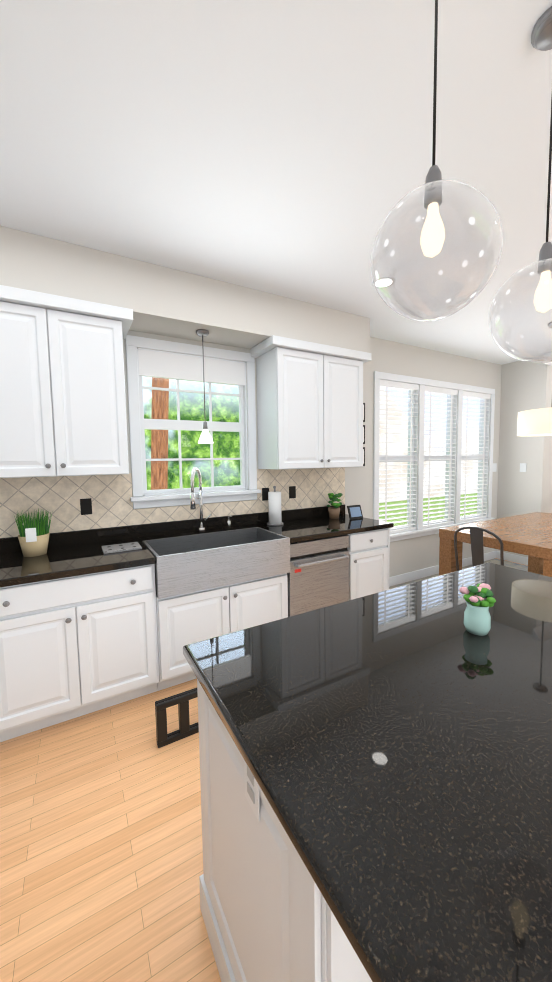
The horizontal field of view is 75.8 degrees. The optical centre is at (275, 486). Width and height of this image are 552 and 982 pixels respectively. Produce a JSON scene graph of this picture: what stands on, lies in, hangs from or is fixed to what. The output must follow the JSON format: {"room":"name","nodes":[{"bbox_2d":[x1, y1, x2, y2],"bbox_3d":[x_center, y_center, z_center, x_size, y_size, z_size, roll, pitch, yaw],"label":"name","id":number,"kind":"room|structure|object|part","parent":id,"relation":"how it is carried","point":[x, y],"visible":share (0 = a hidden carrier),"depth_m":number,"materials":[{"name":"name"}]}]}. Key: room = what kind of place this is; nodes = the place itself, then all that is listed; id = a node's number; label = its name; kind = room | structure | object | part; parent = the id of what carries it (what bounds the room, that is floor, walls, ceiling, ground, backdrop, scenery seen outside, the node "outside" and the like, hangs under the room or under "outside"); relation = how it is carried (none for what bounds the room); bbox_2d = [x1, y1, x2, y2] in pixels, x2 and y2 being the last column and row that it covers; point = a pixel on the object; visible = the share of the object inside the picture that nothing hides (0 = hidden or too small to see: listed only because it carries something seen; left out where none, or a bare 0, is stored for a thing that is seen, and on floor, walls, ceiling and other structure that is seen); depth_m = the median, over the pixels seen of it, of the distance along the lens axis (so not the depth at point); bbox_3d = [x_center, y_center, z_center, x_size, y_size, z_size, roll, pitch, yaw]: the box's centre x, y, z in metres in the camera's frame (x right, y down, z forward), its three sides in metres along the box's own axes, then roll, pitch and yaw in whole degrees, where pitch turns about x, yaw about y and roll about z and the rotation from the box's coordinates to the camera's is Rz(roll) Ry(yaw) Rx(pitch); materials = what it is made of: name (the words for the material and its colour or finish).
{"room":"kitchen","nodes":[
{"label":"kitchen","id":0,"kind":"room"},
{"bbox_2d":[0,226,369,352],"bbox_3d":[-0.269,-1.240,1.448,3.838,0.328,2.828,-3,5,-30],"label":"soffit","id":1,"kind":"structure","parent":0,"point":[164,301],"depth_m":2.43,"materials":[{"name":"white paint"}]},
{"bbox_2d":[196,329,212,443],"bbox_3d":[-0.545,-0.745,2.692,0.120,0.833,0.120,-3,5,-30],"label":"light","id":2,"kind":"object","parent":1,"relation":"hanging from","point":[205,437],"visible":1,"depth_m":2.68,"materials":[{"name":"silver metal"}]},
{"bbox_2d":[0,558,527,981],"bbox_3d":[4.645,1.358,1.441,12.380,0.060,8.310,-3,5,-30],"label":"floor","id":3,"kind":"structure","parent":0,"point":[101,858],"depth_m":1.37,"materials":[{"name":"brown wood"}]},
{"bbox_2d":[0,564,163,741],"bbox_3d":[-1.263,0.915,2.262,0.863,0.878,0.618,-3,5,-30],"label":"base cabinet","id":4,"kind":"object","parent":3,"relation":"on","point":[72,647],"depth_m":1.99,"materials":[{"name":"white wood"}]},
{"bbox_2d":[155,688,198,747],"bbox_3d":[-0.452,1.247,1.969,0.410,0.234,0.045,-3,5,-30],"label":"step stool","id":5,"kind":"object","parent":3,"relation":"on","point":[186,728],"visible":0.44,"depth_m":1.91,"materials":[{"name":"black plastic"}]},
{"bbox_2d":[160,573,287,688],"bbox_3d":[-0.470,0.980,2.722,0.956,0.655,0.618,-3,5,-30],"label":"base cabinet","id":6,"kind":"object","parent":3,"relation":"on","point":[192,617],"depth_m":2.39,"materials":[{"name":"white wood"}]},
{"bbox_2d":[197,679,371,981],"bbox_3d":[0.134,0.988,1.012,0.522,0.878,0.664,-3,5,-30],"label":"base cabinet","id":7,"kind":"object","parent":3,"relation":"on","point":[267,914],"visible":0.19,"depth_m":0.76,"materials":[{"name":"white wood"}]},
{"bbox_2d":[183,562,551,981],"bbox_3d":[0.679,0.508,1.134,1.700,0.040,0.960,-3,5,-30],"label":"countertop","id":8,"kind":"structure","parent":7,"relation":"on","point":[394,746],"depth_m":0.69,"materials":[{"name":"black stone"}]},
{"bbox_2d":[459,583,495,635],"bbox_3d":[0.674,0.405,1.176,0.123,0.158,0.097,-3,5,-30],"label":"pitcher vase","id":9,"kind":"object","parent":8,"relation":"on","point":[477,618],"visible":1,"depth_m":1.15,"materials":[{"name":"teal ceramic"}]},
{"bbox_2d":[287,535,348,616],"bbox_3d":[0.225,0.833,3.073,0.600,0.876,0.648,-3,5,-30],"label":"dishwasher","id":10,"kind":"object","parent":3,"relation":"on","point":[318,576],"visible":0.52,"depth_m":2.81,"materials":[{"name":"silver metal"}]},
{"bbox_2d":[347,528,389,599],"bbox_3d":[0.674,0.803,3.367,0.465,0.878,0.618,-3,5,-30],"label":"base cabinet","id":11,"kind":"object","parent":3,"relation":"on","point":[369,551],"depth_m":3.08,"materials":[{"name":"white wood"}]},
{"bbox_2d":[0,504,393,586],"bbox_3d":[-0.773,0.377,2.502,3.843,0.140,0.688,-3,5,-30],"label":"countertop","id":12,"kind":"structure","parent":11,"relation":"on","point":[73,553],"depth_m":2.26,"materials":[{"name":"black stone"}]},
{"bbox_2d":[14,508,51,556],"bbox_3d":[-1.541,0.292,2.268,0.203,0.287,0.208,-3,5,-30],"label":"potted plant","id":13,"kind":"object","parent":12,"relation":"on","point":[33,536],"visible":1,"depth_m":2.21,"materials":[{"name":"green plant"}]},
{"bbox_2d":[102,542,141,553],"bbox_3d":[-1.041,0.412,2.392,0.230,0.013,0.200,-3,5,-30],"label":"steel tray","id":14,"kind":"object","parent":12,"relation":"on","point":[114,548],"visible":1,"depth_m":2.37,"materials":[{"name":"silver metal"}]},
{"bbox_2d":[190,467,231,532],"bbox_3d":[-0.517,0.111,2.832,0.397,0.531,0.232,-3,5,-30],"label":"gooseneck faucet","id":15,"kind":"object","parent":12,"relation":"on","point":[201,528],"visible":1,"depth_m":2.86,"materials":[{"name":"silver metal"}]},
{"bbox_2d":[142,527,289,598],"bbox_3d":[-0.436,0.519,2.614,0.950,0.260,0.520,-3,5,-30],"label":"farmhouse sink","id":16,"kind":"object","parent":12,"relation":"in","point":[191,563],"visible":0.88,"depth_m":2.44,"materials":[{"name":"silver metal"}]},
{"bbox_2d":[267,486,282,525],"bbox_3d":[-0.010,0.170,3.176,0.150,0.348,0.150,-3,5,-30],"label":"paper towel","id":17,"kind":"object","parent":12,"relation":"on","point":[274,507],"visible":1,"depth_m":3.13,"materials":[{"name":"white paper"}]},
{"bbox_2d":[326,493,342,518],"bbox_3d":[0.570,0.187,3.480,0.156,0.251,0.162,-3,5,-30],"label":"plant","id":18,"kind":"object","parent":12,"relation":"on","point":[334,511],"visible":1,"depth_m":3.44,"materials":[{"name":"green plant"}]},
{"bbox_2d":[347,505,362,518],"bbox_3d":[0.770,0.249,3.453,0.160,0.124,0.055,-3,5,-30],"label":"framed picture","id":19,"kind":"object","parent":12,"relation":"on","point":[354,511],"visible":1,"depth_m":3.44,"materials":[{"name":"black plastic"}]},
{"bbox_2d":[389,558,527,588],"bbox_3d":[2.640,1.185,3.645,2.590,0.014,2.124,-3,5,-30],"label":"dining rug","id":20,"kind":"object","parent":3,"relation":"on","point":[512,565],"visible":0.15,"depth_m":4.75,"materials":[{"name":"grey carpet"}]},
{"bbox_2d":[454,526,503,570],"bbox_3d":[1.881,0.776,3.090,0.527,0.911,0.492,-3,5,-30],"label":"chair","id":21,"kind":"object","parent":20,"relation":"on","point":[476,538],"visible":0.27,"depth_m":2.95,"materials":[{"name":"grey metal"}]},
{"bbox_2d":[439,512,551,576],"bbox_3d":[2.703,0.791,3.557,1.920,0.788,1.030,-3,5,-30],"label":"dining table","id":22,"kind":"object","parent":20,"relation":"on","point":[529,535],"visible":0.54,"depth_m":3.41,"materials":[{"name":"brown wood"}]},
{"bbox_2d":[0,0,551,364],"bbox_3d":[4.602,-1.494,1.227,12.380,0.060,8.310,-3,5,-30],"label":"ceiling","id":23,"kind":"structure","parent":0,"point":[281,147],"depth_m":1.45,"materials":[{"name":"white paint"}]},
{"bbox_2d":[372,276,394,288],"bbox_3d":[0.795,-1.507,2.626,0.168,0.006,0.168,-4,6,-39],"label":"recessed light","id":24,"kind":"object","parent":23,"relation":"in","point":[383,282],"visible":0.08,"depth_m":2.60,"materials":[{"name":"white"}]},
{"bbox_2d":[371,0,502,321],"bbox_3d":[0.388,-0.897,0.864,0.314,0.944,0.302,-3,5,-30],"label":"globe pendant light","id":25,"kind":"object","parent":23,"relation":"hanging from","point":[432,236],"visible":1,"depth_m":0.86,"materials":[{"name":"clear glass"}]},
{"bbox_3d":[0.392,-0.577,0.888,0.314,0.302,0.302,-3,5,-30],"label":"lamp shade","id":26,"kind":"part","parent":25,"relation":"part of","materials":[{"name":"clear glass"}]},
{"bbox_2d":[489,6,551,362],"bbox_3d":[0.845,-0.895,1.104,0.302,0.997,0.286,-3,5,-30],"label":"globe pendant light","id":27,"kind":"object","parent":23,"relation":"hanging from","point":[541,37],"visible":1,"depth_m":1.11,"materials":[{"name":"clear glass"}]},
{"bbox_3d":[0.851,-0.551,1.130,0.302,0.307,0.286,-3,5,-30],"label":"lamp shade","id":28,"kind":"part","parent":27,"relation":"part of","materials":[{"name":"clear glass"}]},
{"bbox_2d":[517,322,551,435],"bbox_3d":[2.748,-1.060,3.511,0.566,1.088,0.566,-3,5,-30],"label":"drum pendant light","id":29,"kind":"object","parent":23,"relation":"hanging from","point":[535,422],"visible":0.94,"depth_m":3.43,"materials":[{"name":"white fabric"}]},
{"bbox_2d":[98,330,501,576],"bbox_3d":[0.337,-0.172,3.584,6.880,2.800,0.140,-3,5,-30],"label":"wall","id":30,"kind":"structure","parent":0,"point":[412,554],"depth_m":4.17,"materials":[{"name":"white paint"}]},
{"bbox_2d":[0,285,128,477],"bbox_3d":[-1.404,-0.592,2.260,0.785,1.048,0.368,-3,5,-30],"label":"upper cabinet","id":31,"kind":"object","parent":30,"relation":"attached to","point":[62,398],"depth_m":2.12,"materials":[{"name":"white wood"}]},
{"bbox_2d":[80,498,91,514],"bbox_3d":[-1.356,0.146,2.533,0.072,0.115,0.005,-3,5,-30],"label":"electrical outlet plate","id":32,"kind":"object","parent":30,"relation":"attached to","point":[86,506],"depth_m":2.53,"materials":[{"name":"black plastic"}]},
{"bbox_2d":[0,467,344,537],"bbox_3d":[-0.681,0.074,2.926,3.232,0.396,0.010,-3,5,-30],"label":"tile backsplash","id":33,"kind":"structure","parent":30,"relation":"attached to","point":[58,497],"depth_m":2.63,"materials":[{"name":"beige tile"}]},
{"bbox_2d":[137,348,248,495],"bbox_3d":[-0.679,-0.507,2.978,0.902,1.122,0.138,-3,5,-30],"label":"kitchen window","id":34,"kind":"structure","parent":30,"relation":"in","point":[158,364],"depth_m":2.92,"materials":[{"name":"white"}]},
{"bbox_2d":[137,348,245,386],"bbox_3d":[-0.662,-0.961,2.902,0.890,0.196,0.036,-3,5,-30],"label":"blind","id":35,"kind":"object","parent":34,"relation":"attached to","point":[158,364],"depth_m":2.86,"materials":[{"name":"white fabric"}]},
{"bbox_2d":[262,488,268,500],"bbox_3d":[-0.094,0.073,3.253,0.072,0.115,0.005,-3,5,-30],"label":"electrical outlet plate","id":36,"kind":"object","parent":30,"relation":"attached to","point":[265,491],"depth_m":3.25,"materials":[{"name":"black plastic"}]},
{"bbox_2d":[289,486,295,498],"bbox_3d":[0.157,0.058,3.397,0.072,0.115,0.005,-3,5,-30],"label":"electrical outlet plate","id":37,"kind":"object","parent":30,"relation":"attached to","point":[292,489],"depth_m":3.39,"materials":[{"name":"black plastic"}]},
{"bbox_2d":[125,335,494,541],"bbox_3d":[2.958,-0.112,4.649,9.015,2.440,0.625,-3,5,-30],"label":"window frame","id":38,"kind":"structure","parent":30,"relation":"attached to","point":[138,499],"depth_m":3.15,"materials":[{"name":"white wood"}]},
{"bbox_2d":[250,335,370,469],"bbox_3d":[0.334,-0.691,3.229,1.048,1.048,0.408,-3,5,-30],"label":"upper cabinet","id":39,"kind":"object","parent":30,"relation":"attached to","point":[309,405],"visible":1,"depth_m":3.04,"materials":[{"name":"white wood"}]},
{"bbox_2d":[363,447,364,465],"bbox_3d":[0.871,-0.316,3.786,0.200,0.200,0.020,-3,5,-30],"label":"picture frame","id":40,"kind":"object","parent":30,"relation":"attached to","point":[363,447],"depth_m":3.82,"materials":[{"name":"black plastic"}]},
{"bbox_2d":[363,425,364,443],"bbox_3d":[0.867,-0.550,3.768,0.200,0.200,0.020,-3,5,-30],"label":"picture frame","id":41,"kind":"object","parent":30,"relation":"attached to","point":[363,434],"depth_m":3.80,"materials":[{"name":"black plastic"}]},
{"bbox_2d":[363,403,364,421],"bbox_3d":[0.864,-0.785,3.750,0.200,0.200,0.020,-3,5,-30],"label":"picture frame","id":42,"kind":"object","parent":30,"relation":"attached to","point":[363,403],"depth_m":3.78,"materials":[{"name":"black plastic"}]},
{"bbox_2d":[379,379,418,533],"bbox_3d":[1.391,-0.326,4.175,0.662,1.747,0.145,-3,5,-30],"label":"nook window","id":43,"kind":"structure","parent":30,"relation":"in","point":[411,458],"depth_m":4.20,"materials":[{"name":"white"}]},
{"bbox_2d":[423,386,457,527],"bbox_3d":[2.042,-0.363,4.546,0.662,1.747,0.145,-3,5,-30],"label":"nook window","id":44,"kind":"structure","parent":30,"relation":"in","point":[449,457],"depth_m":4.58,"materials":[{"name":"white"}]},
{"bbox_2d":[389,551,527,586],"bbox_3d":[4.466,0.962,5.613,8.238,0.110,0.579,-3,5,-30],"label":"baseboard","id":45,"kind":"structure","parent":30,"relation":"attached to","point":[411,576],"depth_m":4.55,"materials":[{"name":"white"}]},
{"bbox_2d":[460,391,490,521],"bbox_3d":[2.693,-0.401,4.917,0.662,1.747,0.145,-3,5,-30],"label":"nook window","id":46,"kind":"structure","parent":30,"relation":"in","point":[482,456],"depth_m":4.96,"materials":[{"name":"white"}]},
{"bbox_2d":[493,463,496,471],"bbox_3d":[3.143,-0.269,5.102,0.100,0.120,0.006,-3,5,-30],"label":"electrical outlet plate","id":47,"kind":"object","parent":30,"relation":"attached to","point":[494,464],"depth_m":5.10,"materials":[{"name":"white plastic"}]},
{"bbox_2d":[498,358,533,556],"bbox_3d":[3.397,-0.326,5.013,0.140,2.800,0.390,-3,5,-30],"label":"wall","id":48,"kind":"structure","parent":0,"point":[519,386],"depth_m":4.97,"materials":[{"name":"white paint"}]},
{"bbox_2d":[520,463,526,471],"bbox_3d":[3.395,-0.255,4.873,0.006,0.120,0.080,-3,5,-30],"label":"electrical outlet plate","id":49,"kind":"object","parent":48,"relation":"attached to","point":[522,465],"depth_m":4.87,"materials":[{"name":"white plastic"}]},
{"bbox_2d":[526,355,551,556],"bbox_3d":[5.801,-0.441,6.052,5.350,2.800,0.140,-3,5,-30],"label":"wall","id":50,"kind":"structure","parent":0,"point":[539,488],"depth_m":4.72,"materials":[{"name":"white paint"}]},
{"bbox_2d":[544,352,551,365],"bbox_3d":[5.804,-1.758,5.812,5.450,0.133,0.122,-3,5,-30],"label":"crown molding","id":51,"kind":"structure","parent":50,"relation":"attached to","point":[549,363],"depth_m":4.51,"materials":[{"name":"white"}]},
{"label":"outside","id":52,"kind":"structure","parent":0,"visible":0},
{"bbox_2d":[142,377,240,489],"bbox_3d":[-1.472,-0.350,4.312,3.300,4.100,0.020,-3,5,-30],"label":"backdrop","id":53,"kind":"structure","parent":52,"point":[153,412],"depth_m":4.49,"materials":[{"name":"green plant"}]},
{"bbox_2d":[379,387,479,525],"bbox_3d":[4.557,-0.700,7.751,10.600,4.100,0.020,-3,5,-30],"label":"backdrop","id":54,"kind":"structure","parent":52,"point":[439,431],"depth_m":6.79,"materials":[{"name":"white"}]}
]}

